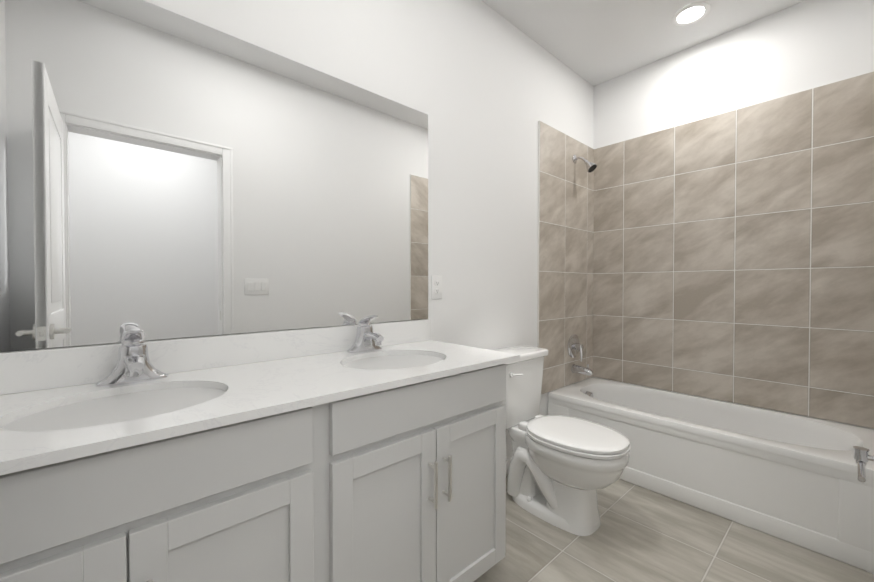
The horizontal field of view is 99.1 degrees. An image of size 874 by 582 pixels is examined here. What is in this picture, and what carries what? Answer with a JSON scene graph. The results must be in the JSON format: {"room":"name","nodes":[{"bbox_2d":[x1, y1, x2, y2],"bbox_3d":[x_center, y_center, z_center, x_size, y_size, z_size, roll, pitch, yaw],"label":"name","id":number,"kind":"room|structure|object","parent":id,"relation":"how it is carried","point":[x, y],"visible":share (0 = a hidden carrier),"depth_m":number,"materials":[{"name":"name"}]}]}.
{"room":"bathroom","nodes":[
{"label":"bathroom","id":0,"kind":"room"},
{"bbox_2d":[0,319,430,394],"bbox_3d":[-0.616,0.198,1.320,1.556,0.102,0.018,-1,1,-42],"label":"backsplash","id":1,"kind":"structure","parent":0,"relation":"attached to","point":[34,370],"depth_m":1.20,"materials":[{"name":"white stone"}]},
{"bbox_2d":[0,0,593,459],"bbox_3d":[-0.013,-0.249,1.946,3.545,2.750,0.126,-1,1,-42],"label":"wall","id":2,"kind":"structure","parent":0,"point":[166,174],"depth_m":1.34,"materials":[{"name":"white paint"}]},
{"bbox_2d":[431,275,441,298],"bbox_3d":[-0.001,-0.020,1.879,0.072,0.117,0.008,-1,1,-42],"label":"electrical outlet plate","id":3,"kind":"object","parent":2,"relation":"attached to","point":[436,286],"visible":1,"depth_m":1.87,"materials":[{"name":"white plastic"}]},
{"bbox_2d":[537,120,593,393],"bbox_3d":[0.967,-0.219,2.740,0.787,1.822,0.012,-1,1,-42],"label":"wall tile","id":4,"kind":"structure","parent":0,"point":[565,247],"depth_m":2.68,"materials":[{"name":"beige tile"}]},
{"bbox_2d":[568,334,583,361],"bbox_3d":[1.050,0.419,2.757,0.176,0.190,0.086,-1,1,-42],"label":"tub valve","id":5,"kind":"object","parent":4,"relation":"attached to","point":[575,346],"visible":1,"depth_m":2.75,"materials":[{"name":"silver metal"}]},
{"bbox_2d":[571,364,593,375],"bbox_3d":[1.073,0.572,2.734,0.068,0.085,0.153,-1,1,-42],"label":"tub spout","id":6,"kind":"object","parent":4,"relation":"attached to","point":[579,369],"visible":1,"depth_m":2.72,"materials":[{"name":"silver metal"}]},
{"bbox_2d":[572,155,596,172],"bbox_3d":[1.077,-0.931,2.710,0.074,0.154,0.167,-1,1,-42],"label":"shower head","id":7,"kind":"object","parent":4,"relation":"attached to","point":[591,167],"visible":0.98,"depth_m":2.68},
{"bbox_2d":[482,0,804,85],"bbox_3d":[1.000,-1.659,0.796,3.545,0.100,3.164,-1,1,-42],"label":"ceiling","id":8,"kind":"structure","parent":0,"point":[594,42],"depth_m":2.30,"materials":[{"name":"white paint"}]},
{"bbox_2d":[672,2,710,25],"bbox_3d":[1.492,-1.624,2.192,0.190,0.006,0.190,-1,1,-42],"label":"recessed light","id":9,"kind":"object","parent":8,"relation":"in","point":[690,14],"visible":1,"depth_m":2.19,"materials":[{"name":"white paint"}]},
{"bbox_2d":[473,475,873,581],"bbox_3d":[0.533,1.184,1.355,3.545,0.100,1.764,-1,1,-42],"label":"floor","id":10,"kind":"structure","parent":0,"point":[640,534],"depth_m":1.62,"materials":[{"name":"tile"}]},
{"bbox_2d":[0,355,519,581],"bbox_3d":[-0.442,0.704,1.123,1.520,0.866,0.552,-1,1,-42],"label":"bathroom vanity","id":11,"kind":"object","parent":10,"relation":"on","point":[365,450],"depth_m":0.89,"materials":[{"name":"white paint"}]},
{"bbox_2d":[0,339,515,466],"bbox_3d":[-0.441,0.261,1.124,1.556,0.020,0.544,-1,1,-42],"label":"countertop","id":12,"kind":"structure","parent":11,"relation":"on","point":[271,383],"depth_m":0.96,"materials":[{"name":"white stone"}]},
{"bbox_2d":[0,375,235,438],"bbox_3d":[-0.715,0.341,0.867,0.447,0.156,0.369,-1,1,-42],"label":"sink","id":13,"kind":"object","parent":12,"relation":"in","point":[39,416],"depth_m":0.88,"materials":[{"name":"white ceramic"}]},
{"bbox_2d":[92,329,171,386],"bbox_3d":[-0.815,0.177,1.005,0.158,0.152,0.147,-1,1,-42],"label":"faucet","id":14,"kind":"object","parent":12,"relation":"on","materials":[{"name":"silver metal"}]},
{"bbox_2d":[344,315,387,354],"bbox_3d":[-0.266,0.170,1.496,0.158,0.152,0.147,-1,1,-42],"label":"faucet","id":15,"kind":"object","parent":12,"relation":"on","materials":[{"name":"silver metal"}]},
{"bbox_2d":[336,347,455,374],"bbox_3d":[-0.152,0.334,1.371,0.447,0.156,0.369,-1,1,-42],"label":"sink","id":16,"kind":"object","parent":12,"relation":"in","point":[383,360],"depth_m":1.43,"materials":[{"name":"white ceramic"}]},
{"bbox_2d":[506,457,511,475],"bbox_3d":[0.355,1.078,2.209,1.106,0.090,0.012,-1,1,-42],"label":"baseboard","id":17,"kind":"structure","parent":10,"relation":"on","point":[507,464],"depth_m":2.25,"materials":[{"name":"white paint"}]},
{"bbox_2d":[493,345,629,535],"bbox_3d":[0.598,0.733,1.925,0.428,0.786,0.734,-1,1,-42],"label":"toilet","id":18,"kind":"object","parent":10,"relation":"on","point":[562,470],"visible":0.98,"depth_m":1.81,"materials":[{"name":"white ceramic"}]},
{"bbox_2d":[548,377,873,573],"bbox_3d":[1.516,0.912,2.232,0.659,0.420,1.518,-1,1,-42],"label":"bathtub","id":19,"kind":"object","parent":10,"relation":"on","point":[790,478],"visible":0.83,"depth_m":1.88,"materials":[{"name":"white ceramic"}]},
{"bbox_2d":[593,0,873,428],"bbox_3d":[1.849,-0.256,2.434,0.120,2.750,1.644,-1,1,-42],"label":"wall","id":20,"kind":"structure","parent":0,"point":[804,45],"depth_m":2.29,"materials":[{"name":"white paint"}]},
{"bbox_2d":[593,71,873,427],"bbox_3d":[1.760,-0.214,2.435,0.012,1.822,1.500,-1,1,-42],"label":"wall tile","id":21,"kind":"structure","parent":20,"relation":"attached to","point":[733,260],"depth_m":2.27,"materials":[{"name":"beige tile"}]},
{"bbox_3d":[1.081,-0.233,0.724,3.305,2.750,0.120,-1,1,-42],"label":"wall","id":22,"kind":"structure","parent":0,"visible":0},
{"bbox_2d":[853,446,873,482],"bbox_3d":[1.334,0.531,1.120,0.176,0.060,0.116,-1,1,-42],"label":"toilet paper holder","id":23,"kind":"object","parent":22,"relation":"attached to","point":[862,456],"visible":1,"depth_m":1.18,"materials":[{"name":"silver metal"}]}
]}

